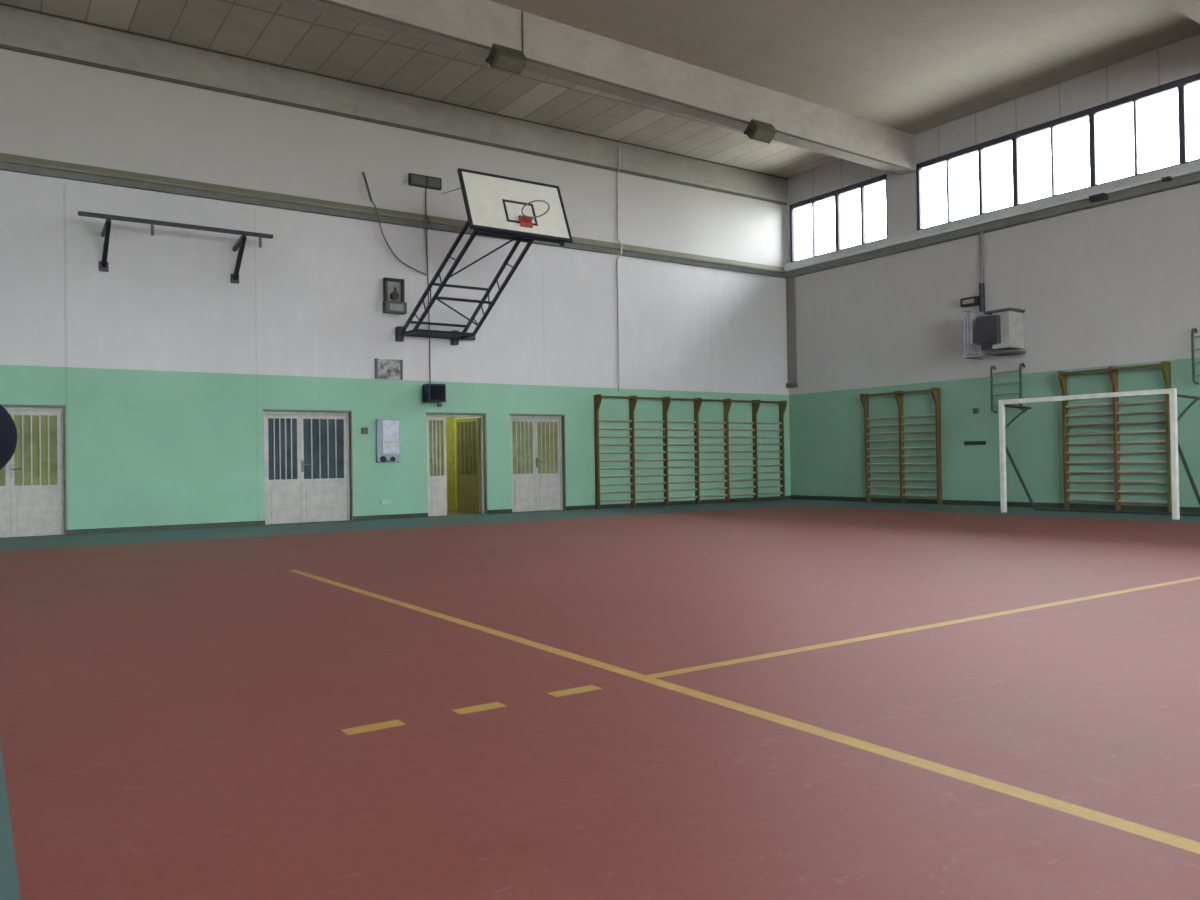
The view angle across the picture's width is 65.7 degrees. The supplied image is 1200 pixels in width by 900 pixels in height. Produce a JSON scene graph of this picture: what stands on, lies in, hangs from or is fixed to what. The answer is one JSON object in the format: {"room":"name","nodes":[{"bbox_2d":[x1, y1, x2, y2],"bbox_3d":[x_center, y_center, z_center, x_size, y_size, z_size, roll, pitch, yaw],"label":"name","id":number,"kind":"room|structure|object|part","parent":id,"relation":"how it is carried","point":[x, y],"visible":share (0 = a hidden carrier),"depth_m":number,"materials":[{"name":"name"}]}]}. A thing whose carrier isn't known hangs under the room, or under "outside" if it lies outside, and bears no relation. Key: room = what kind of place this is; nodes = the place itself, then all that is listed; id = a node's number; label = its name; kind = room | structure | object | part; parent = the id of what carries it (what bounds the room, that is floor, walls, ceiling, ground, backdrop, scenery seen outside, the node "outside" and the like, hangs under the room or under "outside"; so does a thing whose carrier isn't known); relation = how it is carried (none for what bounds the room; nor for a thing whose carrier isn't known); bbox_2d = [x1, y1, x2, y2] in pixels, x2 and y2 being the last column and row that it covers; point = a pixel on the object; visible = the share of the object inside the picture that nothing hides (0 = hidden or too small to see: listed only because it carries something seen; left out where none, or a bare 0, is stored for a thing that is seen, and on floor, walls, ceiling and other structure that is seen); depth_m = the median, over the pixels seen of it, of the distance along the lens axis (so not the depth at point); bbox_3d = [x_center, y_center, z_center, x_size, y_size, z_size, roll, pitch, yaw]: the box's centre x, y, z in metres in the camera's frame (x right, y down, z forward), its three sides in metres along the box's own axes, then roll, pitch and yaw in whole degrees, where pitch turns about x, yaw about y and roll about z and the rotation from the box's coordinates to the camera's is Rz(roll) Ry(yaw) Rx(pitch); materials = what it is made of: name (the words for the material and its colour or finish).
{"room":"sports hall","nodes":[
{"label":"sports hall","id":0,"kind":"room"},
{"bbox_2d":[0,405,16,469],"bbox_3d":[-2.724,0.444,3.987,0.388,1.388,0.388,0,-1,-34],"label":"ball","id":1,"kind":"object","parent":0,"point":[8,431],"visible":1,"depth_m":4.00,"materials":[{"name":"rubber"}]},
{"bbox_2d":[0,3,787,179],"bbox_3d":[-3.331,-6.893,18.277,19.700,0.030,0.015,0,-1,-34],"label":"trim","id":2,"kind":"structure","parent":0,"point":[3,4],"depth_m":17.31,"materials":[{"name":"grey metal"}]},
{"bbox_2d":[0,48,790,537],"bbox_3d":[-3.276,-2.935,18.503,20.000,8.500,0.300,0,-1,-34],"label":"wall","id":3,"kind":"structure","parent":0,"point":[165,368],"depth_m":17.11,"materials":[{"name":"paint"}]},
{"bbox_2d":[0,404,66,536],"bbox_3d":[-9.117,0.326,14.359,1.520,2.057,0.177,0,-1,-34],"label":"door","id":4,"kind":"structure","parent":3,"relation":"in","point":[33,484],"depth_m":14.59,"materials":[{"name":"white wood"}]},
{"bbox_3d":[-9.445,0.008,14.221,0.590,1.110,0.008,0,-1,-34],"label":"glass pane","id":5,"kind":"part","parent":4,"relation":"part of","materials":[{"name":"yellow glass"}]},
{"bbox_3d":[-9.052,0.319,14.416,0.152,0.210,0.066,0,-1,-34],"label":"handle","id":6,"kind":"part","parent":4,"relation":"part of","materials":[{"name":"metal"}]},
{"bbox_3d":[-8.872,0.004,14.612,0.590,1.110,0.008,0,-1,-34],"label":"glass pane","id":7,"kind":"part","parent":4,"relation":"part of","materials":[{"name":"yellow glass"}]},
{"bbox_2d":[22,415,49,485],"bbox_3d":[-8.863,0.004,14.600,0.366,1.100,0.021,0,-1,-34],"label":"grille","id":8,"kind":"object","parent":4,"relation":"attached to","point":[35,428],"depth_m":14.61,"materials":[{"name":"white metal"}]},
{"bbox_2d":[78,211,272,283],"bbox_3d":[-6.987,-3.286,15.352,2.920,0.760,0.744,0,-1,-34],"label":"wall bar","id":9,"kind":"object","parent":3,"relation":"attached to","point":[240,244],"visible":1,"depth_m":15.03,"materials":[{"name":"black paint"}]},
{"bbox_3d":[-8.041,-2.974,15.054,0.140,0.160,0.030,0,-1,-34],"label":"wall plate","id":10,"kind":"part","parent":9,"relation":"part of","materials":[{"name":"black paint"}]},
{"bbox_3d":[-7.860,-3.535,14.784,0.060,0.150,0.708,0,-1,-34],"label":"arm","id":11,"kind":"part","parent":9,"relation":"part of","materials":[{"name":"black paint"}]},
{"bbox_3d":[-6.364,-2.986,16.198,0.140,0.160,0.030,0,-1,-34],"label":"wall plate","id":12,"kind":"part","parent":9,"relation":"part of","materials":[{"name":"black paint"}]},
{"bbox_3d":[-6.184,-3.547,15.928,0.060,0.150,0.708,0,-1,-34],"label":"arm","id":13,"kind":"part","parent":9,"relation":"part of","materials":[{"name":"black paint"}]},
{"bbox_2d":[263,409,352,524],"bbox_3d":[-5.325,0.299,16.945,1.620,2.057,0.177,0,-1,-34],"label":"door","id":14,"kind":"structure","parent":3,"relation":"in","point":[308,461],"depth_m":16.99,"materials":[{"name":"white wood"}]},
{"bbox_2d":[273,418,291,479],"bbox_3d":[-5.715,-0.019,16.747,0.324,1.100,0.021,0,-1,-34],"label":"grille","id":15,"kind":"object","parent":14,"relation":"attached to","point":[282,427],"depth_m":16.75,"materials":[{"name":"white metal"}]},
{"bbox_3d":[-5.724,-0.018,16.760,0.520,1.110,0.008,0,-1,-34],"label":"glass pane","id":16,"kind":"part","parent":14,"relation":"part of","materials":[{"name":"glass"}]},
{"bbox_3d":[-5.359,0.293,16.935,0.152,0.210,0.066,0,-1,-34],"label":"handle","id":17,"kind":"part","parent":14,"relation":"part of","materials":[{"name":"metal"}]},
{"bbox_3d":[-5.109,-0.023,17.179,0.760,1.110,0.008,0,-1,-34],"label":"glass pane","id":18,"kind":"part","parent":14,"relation":"part of","materials":[{"name":"glass"}]},
{"bbox_2d":[311,419,336,478],"bbox_3d":[-5.100,-0.023,17.166,0.468,1.100,0.021,0,-1,-34],"label":"grille","id":19,"kind":"object","parent":14,"relation":"attached to","point":[323,431],"depth_m":17.18,"materials":[{"name":"white metal"}]},
{"bbox_2d":[361,428,367,433],"bbox_3d":[-4.419,-0.360,17.455,0.120,0.120,0.050,0,-1,-34],"label":"light switch","id":20,"kind":"object","parent":3,"relation":"attached to","point":[363,430],"visible":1,"depth_m":17.43,"materials":[{"name":"grey plastic"}]},
{"bbox_2d":[381,499,390,504],"bbox_3d":[-4.071,0.988,17.669,0.200,0.100,0.040,0,-1,-34],"label":"wall socket","id":21,"kind":"object","parent":3,"relation":"attached to","point":[383,501],"visible":1,"depth_m":17.65,"materials":[{"name":"white plastic"}]},
{"bbox_2d":[376,419,399,462],"bbox_3d":[-4.021,-0.178,17.674,0.460,0.830,0.130,0,-1,-34],"label":"electrical panel","id":22,"kind":"object","parent":3,"relation":"attached to","point":[387,430],"visible":1,"depth_m":17.65,"materials":[{"name":"white plastic"}]},
{"bbox_2d":[380,456,386,461],"bbox_3d":[-4.098,0.172,17.577,0.110,0.115,0.071,0,-1,-34],"label":"socket","id":23,"kind":"object","parent":22,"relation":"attached to","point":[382,458],"depth_m":17.56,"materials":[{"name":"plastic"}]},
{"bbox_2d":[375,359,402,379],"bbox_3d":[-4.032,-1.542,17.751,0.545,0.380,0.040,0,-1,-34],"label":"wall picture","id":24,"kind":"object","parent":3,"relation":"attached to","point":[384,368],"visible":1,"depth_m":17.74},
{"bbox_2d":[0,153,786,277],"bbox_3d":[-3.296,-4.483,18.251,19.700,0.270,0.150,0,-1,-34],"label":"beam","id":25,"kind":"structure","parent":3,"relation":"attached to","point":[8,162],"depth_m":16.81,"materials":[{"name":"concrete"}]},
{"bbox_2d":[0,44,786,204],"bbox_3d":[-3.351,-6.260,18.313,19.700,0.055,0.050,0,-1,-34],"label":"trim","id":26,"kind":"structure","parent":3,"relation":"attached to","point":[2,46],"depth_m":17.35,"materials":[{"name":"grey metal"}]},
{"bbox_2d":[0,5,787,202],"bbox_3d":[-3.350,-6.597,18.309,19.700,0.620,0.070,0,-1,-34],"label":"beam","id":27,"kind":"structure","parent":3,"relation":"attached to","point":[20,28],"depth_m":17.31,"materials":[{"name":"concrete"}]},
{"bbox_2d":[362,172,425,274],"bbox_3d":[-3.904,-4.341,17.810,1.270,1.834,0.221,0,-1,-34],"label":"cord","id":28,"kind":"object","parent":3,"relation":"attached to","point":[363,173],"visible":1,"depth_m":17.54,"materials":[{"name":"black rubber"}]},
{"bbox_3d":[-4.394,-4.975,17.525,0.201,0.560,0.078,-1,-1,3],"label":"rod","id":29,"kind":"part","parent":28,"relation":"part of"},
{"bbox_3d":[-3.863,-4.067,17.872,1.133,1.286,0.134,0,-1,-43],"label":"cord","id":30,"kind":"part","parent":28,"relation":"part of","materials":[{"name":"black rubber"}]},
{"bbox_2d":[383,277,406,314],"bbox_3d":[-3.925,-2.949,17.779,0.430,0.670,0.165,0,-1,-34],"label":"bell","id":31,"kind":"object","parent":3,"relation":"attached to","point":[394,302],"visible":1,"depth_m":17.76,"materials":[{"name":"grey metal"}]},
{"bbox_3d":[-3.948,-3.053,17.811,0.390,0.460,0.090,0,-1,-34],"label":"frame","id":32,"kind":"part","parent":31,"relation":"part of","materials":[{"name":"plastic"}]},
{"bbox_3d":[-3.965,-3.048,17.836,0.370,0.450,0.030,0,-1,-34],"label":"plate","id":33,"kind":"part","parent":31,"relation":"part of","materials":[{"name":"grey ceramic"}]},
{"bbox_3d":[-3.877,-2.720,17.710,0.270,0.130,0.005,0,-1,-34],"label":"gear box plate","id":34,"kind":"part","parent":31,"relation":"part of","materials":[{"name":"grey metal"}]},
{"bbox_2d":[408,173,441,190],"bbox_3d":[-3.426,-5.257,18.213,0.670,0.230,0.094,0,-1,-34],"label":"wall sign","id":35,"kind":"object","parent":3,"relation":"attached to","point":[417,180],"visible":1,"depth_m":18.17,"materials":[{"name":"plastic"}]},
{"bbox_2d":[425,188,430,382],"bbox_3d":[-3.331,-3.226,18.174,0.061,3.836,0.199,0,-1,-34],"label":"power cable","id":36,"kind":"object","parent":3,"relation":"attached to","point":[425,188],"visible":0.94,"depth_m":18.23,"materials":[{"name":"black rubber"}]},
{"bbox_2d":[66,496,790,534],"bbox_3d":[-3.254,1.269,18.235,19.685,0.085,0.015,0,-1,-34],"label":"baseboard","id":37,"kind":"structure","parent":3,"relation":"attached to","point":[499,511],"depth_m":17.45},
{"bbox_2d":[423,383,445,406],"bbox_3d":[-3.221,-1.065,18.105,0.420,0.430,0.352,0,-1,-34],"label":"loudspeaker","id":38,"kind":"object","parent":3,"relation":"attached to","point":[433,393],"visible":1,"depth_m":17.96,"materials":[{"name":"black plastic"}]},
{"bbox_2d":[430,385,444,399],"bbox_3d":[-3.142,-1.108,17.954,0.300,0.270,0.012,0,-1,-34],"label":"grille","id":39,"kind":"object","parent":38,"relation":"attached to","point":[437,392],"depth_m":17.95,"materials":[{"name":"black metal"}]},
{"bbox_2d":[425,412,487,515],"bbox_3d":[-3.117,0.289,18.934,1.330,2.057,0.974,0,-1,-34],"label":"door","id":40,"kind":"structure","parent":3,"relation":"in","point":[471,434],"depth_m":18.97,"materials":[{"name":"white metal"}]},
{"bbox_2d":[432,420,440,475],"bbox_3d":[-3.245,-0.036,18.432,0.173,1.100,0.021,0,-1,-34],"label":"grille","id":41,"kind":"object","parent":40,"relation":"attached to","point":[436,424],"depth_m":18.44,"materials":[{"name":"white metal"}]},
{"bbox_3d":[-3.254,-0.036,18.445,0.320,1.110,0.008,0,-1,-34],"label":"glass pane","id":42,"kind":"part","parent":40,"relation":"part of","materials":[{"name":"glass"}]},
{"bbox_2d":[461,421,473,474],"bbox_3d":[-2.755,-0.034,19.292,0.021,1.100,0.432,0,-1,-42],"label":"grille","id":43,"kind":"object","parent":40,"relation":"attached to","point":[467,427],"depth_m":19.31,"materials":[{"name":"yellow metal"}]},
{"bbox_3d":[-2.744,-0.034,19.302,0.008,1.110,0.688,0,-1,-42],"label":"glass pane","id":44,"kind":"part","parent":40,"relation":"part of","materials":[{"name":"yellow glass"}]},
{"bbox_2d":[395,168,572,344],"bbox_3d":[-2.140,-3.358,16.649,1.930,2.468,4.058,0,-1,-34],"label":"basketball hoop","id":45,"kind":"object","parent":3,"relation":"attached to","point":[516,209],"visible":1,"depth_m":15.75,"materials":[{"name":"black paint"}]},
{"bbox_3d":[-3.617,-2.226,17.592,0.056,0.075,0.557,0,-1,-34],"label":"arm","id":46,"kind":"part","parent":45,"relation":"part of","materials":[{"name":"black paint"}]},
{"bbox_3d":[-3.201,-2.245,18.224,1.640,0.090,0.100,0,-1,-34],"label":"wall rail","id":47,"kind":"part","parent":45,"relation":"part of","materials":[{"name":"black metal"}]},
{"bbox_3d":[-2.595,-2.233,18.289,0.056,0.075,0.557,0,-1,-32],"label":"arm","id":48,"kind":"part","parent":45,"relation":"part of","materials":[{"name":"black paint"}]},
{"bbox_3d":[-1.420,-4.015,15.586,1.500,0.980,0.441,0,-1,-34],"label":"frame","id":49,"kind":"part","parent":45,"relation":"part of","materials":[{"name":"black paint"}]},
{"bbox_2d":[510,414,565,511],"bbox_3d":[-1.339,0.271,19.665,1.350,2.057,0.177,0,-1,-34],"label":"door","id":50,"kind":"structure","parent":3,"relation":"in","point":[538,455],"depth_m":19.73,"materials":[{"name":"white metal"}]},
{"bbox_3d":[-1.635,-0.047,19.549,0.500,1.110,0.008,0,-1,-34],"label":"glass pane","id":51,"kind":"part","parent":50,"relation":"part of","materials":[{"name":"glass"}]},
{"bbox_2d":[516,421,529,473],"bbox_3d":[-1.626,-0.048,19.537,0.312,1.100,0.021,0,-1,-34],"label":"grille","id":52,"kind":"object","parent":50,"relation":"attached to","point":[522,427],"depth_m":19.55,"materials":[{"name":"white metal"}]},
{"bbox_2d":[540,422,553,472],"bbox_3d":[-1.123,-0.051,19.880,0.318,1.100,0.021,0,-1,-34],"label":"grille","id":53,"kind":"object","parent":50,"relation":"attached to","point":[546,428],"depth_m":19.88,"materials":[{"name":"white metal"}]},
{"bbox_3d":[-1.132,-0.051,19.893,0.510,1.110,0.008,0,-1,-34],"label":"glass pane","id":54,"kind":"part","parent":50,"relation":"part of","materials":[{"name":"yellow glass"}]},
{"bbox_2d":[617,146,621,390],"bbox_3d":[0.458,-4.065,20.773,0.092,5.500,0.191,0,-1,-34],"label":"conduit","id":55,"kind":"object","parent":3,"relation":"attached to","point":[619,146],"visible":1,"depth_m":20.80,"materials":[{"name":"grey metal"}]},
{"bbox_2d":[594,394,786,508],"bbox_3d":[2.307,0.021,21.903,5.708,2.500,0.234,0,-1,-34],"label":"wall bars","id":56,"kind":"object","parent":3,"relation":"attached to","point":[597,398],"visible":0.99,"depth_m":21.84,"materials":[{"name":"brown wood"}]},
{"bbox_3d":[0.395,-1.164,20.523,0.912,0.045,0.035,0,-1,-34],"label":"rail","id":57,"kind":"part","parent":56,"relation":"part of","materials":[{"name":"brown wood"}]},
{"bbox_3d":[1.184,-1.170,21.061,0.902,0.045,0.035,0,-1,-34],"label":"rail","id":58,"kind":"part","parent":56,"relation":"part of","materials":[{"name":"brown wood"}]},
{"bbox_3d":[1.965,-1.175,21.594,0.892,0.045,0.035,0,-1,-34],"label":"rail","id":59,"kind":"part","parent":56,"relation":"part of","materials":[{"name":"brown wood"}]},
{"bbox_3d":[2.741,-1.181,22.124,0.892,0.045,0.035,0,-1,-34],"label":"rail","id":60,"kind":"part","parent":56,"relation":"part of","materials":[{"name":"brown wood"}]},
{"bbox_3d":[3.518,-1.186,22.653,0.892,0.045,0.035,0,-1,-34],"label":"rail","id":61,"kind":"part","parent":56,"relation":"part of","materials":[{"name":"brown wood"}]},
{"bbox_3d":[4.290,-1.192,23.180,0.882,0.045,0.035,0,-1,-34],"label":"rail","id":62,"kind":"part","parent":56,"relation":"part of","materials":[{"name":"brown wood"}]},
{"bbox_2d":[446,417,478,510],"bbox_3d":[-3.654,-0.018,19.452,2.290,2.700,1.800,0,-1,-34],"label":"wall","id":63,"kind":"structure","parent":0,"point":[450,421],"depth_m":20.65,"materials":[{"name":"yellow paint"}]},
{"bbox_2d":[0,499,1199,899],"bbox_3d":[3.567,1.168,8.250,20.300,0.150,28.400,0,-1,-34],"label":"floor","id":64,"kind":"structure","parent":0,"point":[787,699],"depth_m":3.96,"materials":[{"name":"red rubber"}]},
{"bbox_2d":[998,388,1199,518],"bbox_3d":[8.583,0.083,16.041,1.060,2.050,3.000,0,-1,-34],"label":"goal","id":65,"kind":"object","parent":64,"relation":"on","point":[1175,446],"visible":1,"depth_m":15.56,"materials":[{"name":"white metal"}]},
{"bbox_3d":[7.356,0.152,16.970,0.080,1.970,0.080,0,-1,-34],"label":"goal post","id":66,"kind":"part","parent":65,"relation":"part of","materials":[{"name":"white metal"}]},
{"bbox_3d":[7.734,-0.800,17.249,0.892,0.076,0.048,0,-1,-34],"label":"arm","id":67,"kind":"part","parent":65,"relation":"part of"},
{"bbox_3d":[9.011,1.080,16.311,0.050,0.048,2.920,0,-1,-34],"label":"ground rail","id":68,"kind":"part","parent":65,"relation":"part of","materials":[{"name":"grey metal"}]},
{"bbox_3d":[9.001,0.100,14.558,0.080,1.970,0.080,0,-1,-34],"label":"goal post","id":69,"kind":"part","parent":65,"relation":"part of","materials":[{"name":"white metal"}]},
{"bbox_3d":[9.379,-0.853,14.837,0.892,0.076,0.048,0,-1,-34],"label":"arm","id":70,"kind":"part","parent":65,"relation":"part of"},
{"bbox_2d":[0,0,1199,177],"bbox_3d":[3.945,-7.412,7.606,20.300,0.620,26.600,0,-1,-34],"label":"ceiling","id":71,"kind":"structure","parent":0,"point":[913,67],"depth_m":16.28,"materials":[{"name":"concrete"}]},
{"bbox_2d":[277,0,914,175],"bbox_3d":[-1.247,-6.735,15.225,19.700,1.240,0.340,0,-1,-34],"label":"ceiling beam","id":72,"kind":"structure","parent":71,"relation":"attached to","point":[484,22],"depth_m":16.25,"materials":[{"name":"concrete"}]},
{"bbox_2d":[485,43,526,74],"bbox_3d":[-1.471,-6.193,14.671,0.600,0.404,0.363,0,-1,-34],"label":"floodlight","id":73,"kind":"object","parent":72,"relation":"attached to","point":[500,57],"visible":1,"depth_m":14.57,"materials":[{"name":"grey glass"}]},
{"bbox_2d":[521,11,523,52],"bbox_3d":[-1.250,-6.732,14.998,0.028,0.710,0.028,-1,-1,-12],"label":"conduit","id":74,"kind":"object","parent":72,"relation":"attached to","point":[521,11],"visible":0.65,"depth_m":14.99,"materials":[{"name":"grey metal"}]},
{"bbox_2d":[318,0,915,171],"bbox_3d":[-1.142,-6.330,15.074,19.700,0.434,0.012,0,-1,-34],"label":"trim","id":75,"kind":"structure","parent":72,"relation":"attached to","point":[325,1],"depth_m":15.77,"materials":[{"name":"grey metal"}]},
{"bbox_2d":[744,119,776,143],"bbox_3d":[3.074,-6.115,17.769,0.600,0.404,0.363,0,-1,-34],"label":"floodlight","id":76,"kind":"object","parent":72,"relation":"attached to","point":[757,130],"visible":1,"depth_m":17.66,"materials":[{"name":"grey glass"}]},
{"bbox_2d":[1160,0,1199,23],"bbox_3d":[2.730,-6.863,9.393,19.700,1.240,0.340,0,-1,-34],"label":"ceiling beam","id":77,"kind":"structure","parent":71,"relation":"attached to","point":[1190,8],"depth_m":13.31,"materials":[{"name":"concrete"}]},
{"bbox_2d":[786,34,1199,506],"bbox_3d":[12.205,-3.431,13.152,0.150,8.900,26.000,0,-1,-34],"label":"wall","id":78,"kind":"structure","parent":0,"point":[1117,284],"depth_m":18.79,"materials":[{"name":"paint"}]},
{"bbox_2d":[786,277,797,387],"bbox_3d":[4.864,-2.987,23.675,0.116,2.800,0.310,0,-1,-34],"label":"downpipe","id":79,"kind":"object","parent":78,"relation":"attached to","point":[790,282],"visible":1,"depth_m":23.65,"materials":[{"name":"grey metal"}]},
{"bbox_2d":[790,174,887,261],"bbox_3d":[5.779,-5.554,22.576,0.100,1.500,3.070,0,-1,-34],"label":"window","id":80,"kind":"structure","parent":78,"relation":"in","point":[861,185],"depth_m":22.55,"materials":[{"name":"clear glass"}]},
{"bbox_2d":[860,387,941,503],"bbox_3d":[6.726,-0.068,20.849,0.234,2.520,1.978,0,-1,-34],"label":"wall bars","id":81,"kind":"object","parent":78,"relation":"attached to","point":[864,398],"visible":1,"depth_m":20.84,"materials":[{"name":"brown wood"}]},
{"bbox_3d":[6.368,-1.266,21.212,0.035,0.045,0.922,0,-1,-34],"label":"rail","id":82,"kind":"part","parent":81,"relation":"part of","materials":[{"name":"brown wood"}]},
{"bbox_3d":[6.911,-1.283,20.415,0.035,0.045,0.912,0,-1,-34],"label":"rail","id":83,"kind":"part","parent":81,"relation":"part of","materials":[{"name":"brown wood"}]},
{"bbox_2d":[960,296,978,306],"bbox_3d":[7.735,-3.100,19.419,0.175,0.180,0.400,0,-1,-34],"label":"wall lamp","id":84,"kind":"object","parent":78,"relation":"attached to","point":[969,301],"visible":1,"depth_m":19.35,"materials":[{"name":"plastic"}]},
{"bbox_3d":[7.674,-3.095,19.371,0.020,0.090,0.270,0,-1,-34],"label":"glass","id":85,"kind":"part","parent":84,"relation":"part of","materials":[{"name":"white glass"}]},
{"bbox_2d":[964,441,985,444],"bbox_3d":[7.837,-0.146,19.430,0.030,0.080,0.490,0,-1,-34],"label":"wall plaque","id":86,"kind":"object","parent":78,"relation":"attached to","point":[965,442],"visible":1,"depth_m":19.41,"materials":[{"name":"plastic"}]},
{"bbox_2d":[973,408,978,413],"bbox_3d":[7.847,-0.817,19.390,0.050,0.110,0.110,0,-1,-34],"label":"wall switch","id":87,"kind":"object","parent":78,"relation":"attached to","point":[975,410],"visible":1,"depth_m":19.37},
{"bbox_2d":[979,232,984,311],"bbox_3d":[7.896,-3.705,19.227,0.105,1.680,0.110,0,-1,-34],"label":"pipe","id":88,"kind":"object","parent":78,"relation":"attached to","point":[981,284],"visible":0.95,"depth_m":19.20,"materials":[{"name":"grey metal"}]},
{"bbox_2d":[783,160,1199,278],"bbox_3d":[12.039,-4.814,13.070,0.200,0.390,26.000,0,-1,-34],"label":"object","id":89,"kind":"structure","parent":78,"relation":"attached to","point":[1186,174],"depth_m":18.62,"materials":[{"name":"concrete"}]},
{"bbox_2d":[963,308,1025,359],"bbox_3d":[7.942,-2.363,18.729,0.620,0.968,0.973,0,-1,-34],"label":"heater","id":90,"kind":"object","parent":78,"relation":"attached to","point":[1002,330],"visible":1,"depth_m":18.48,"materials":[{"name":"grey metal"}]},
{"bbox_3d":[7.921,-2.392,18.671,0.520,0.560,0.460,0,-1,-34],"label":"fan casing","id":91,"kind":"part","parent":90,"relation":"part of","materials":[{"name":"black metal"}]},
{"bbox_3d":[8.082,-2.763,18.582,0.550,0.045,0.560,0,-1,-34],"label":"mounting arm","id":92,"kind":"part","parent":90,"relation":"part of"},
{"bbox_3d":[8.094,-1.940,18.573,0.550,0.050,0.560,0,-1,-34],"label":"mounting arm","id":93,"kind":"part","parent":90,"relation":"part of"},
{"bbox_2d":[790,495,1199,512],"bbox_3d":[12.203,0.969,13.055,0.015,0.100,26.000,0,-1,-34],"label":"baseboard","id":94,"kind":"structure","parent":78,"relation":"attached to","point":[834,498],"depth_m":18.79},
{"bbox_2d":[990,363,1025,412],"bbox_3d":[8.225,-1.245,18.738,0.189,0.983,0.674,0,-1,-34],"label":"ladder","id":95,"kind":"object","parent":78,"relation":"attached to","point":[1020,364],"visible":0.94,"depth_m":18.68,"materials":[{"name":"metal"}]},
{"bbox_3d":[8.048,-1.239,18.998,0.189,0.983,0.044,0,-1,-34],"label":"rail","id":96,"kind":"part","parent":95,"relation":"part of","materials":[{"name":"metal"}]},
{"bbox_3d":[8.403,-1.251,18.478,0.189,0.983,0.044,0,-1,-34],"label":"rail","id":97,"kind":"part","parent":95,"relation":"part of","materials":[{"name":"metal"}]},
{"bbox_2d":[916,73,1199,230],"bbox_3d":[8.830,-5.652,18.103,0.100,1.500,6.220,0,-1,-34],"label":"window","id":98,"kind":"structure","parent":78,"relation":"in","point":[1181,84],"depth_m":17.86,"materials":[{"name":"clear glass"}]},
{"bbox_2d":[1089,193,1107,201],"bbox_3d":[9.165,-4.639,17.081,0.170,0.100,0.270,0,-1,-34],"label":"junction box","id":99,"kind":"object","parent":78,"relation":"attached to","point":[1102,196],"visible":1,"depth_m":17.03,"materials":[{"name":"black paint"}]},
{"bbox_2d":[1058,361,1171,511],"bbox_3d":[9.373,-0.208,16.968,0.234,2.630,1.898,0,-1,-34],"label":"wall bars","id":100,"kind":"object","parent":78,"relation":"attached to","point":[1165,366],"visible":0.89,"depth_m":16.94,"materials":[{"name":"brown wood"}]},
{"bbox_3d":[9.031,-1.462,17.306,0.035,0.045,0.902,0,-1,-34],"label":"rail","id":101,"kind":"part","parent":100,"relation":"part of","materials":[{"name":"brown wood"}]},
{"bbox_3d":[9.552,-1.478,16.542,0.035,0.045,0.852,0,-1,-34],"label":"rail","id":102,"kind":"part","parent":100,"relation":"part of","materials":[{"name":"brown wood"}]},
{"bbox_2d":[1161,176,1171,181],"bbox_3d":[9.832,-4.701,16.120,0.110,0.060,0.130,0,-1,-34],"label":"clip","id":103,"kind":"object","parent":78,"relation":"attached to","point":[1168,178],"visible":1,"depth_m":16.09,"materials":[{"name":"plastic"}]},
{"bbox_2d":[1191,327,1199,384],"bbox_3d":[10.347,-1.613,15.623,0.189,0.983,0.674,0,-1,-34],"label":"ladder","id":104,"kind":"object","parent":78,"relation":"attached to","point":[1195,328],"visible":1,"depth_m":15.83,"materials":[{"name":"metal"}]}
]}

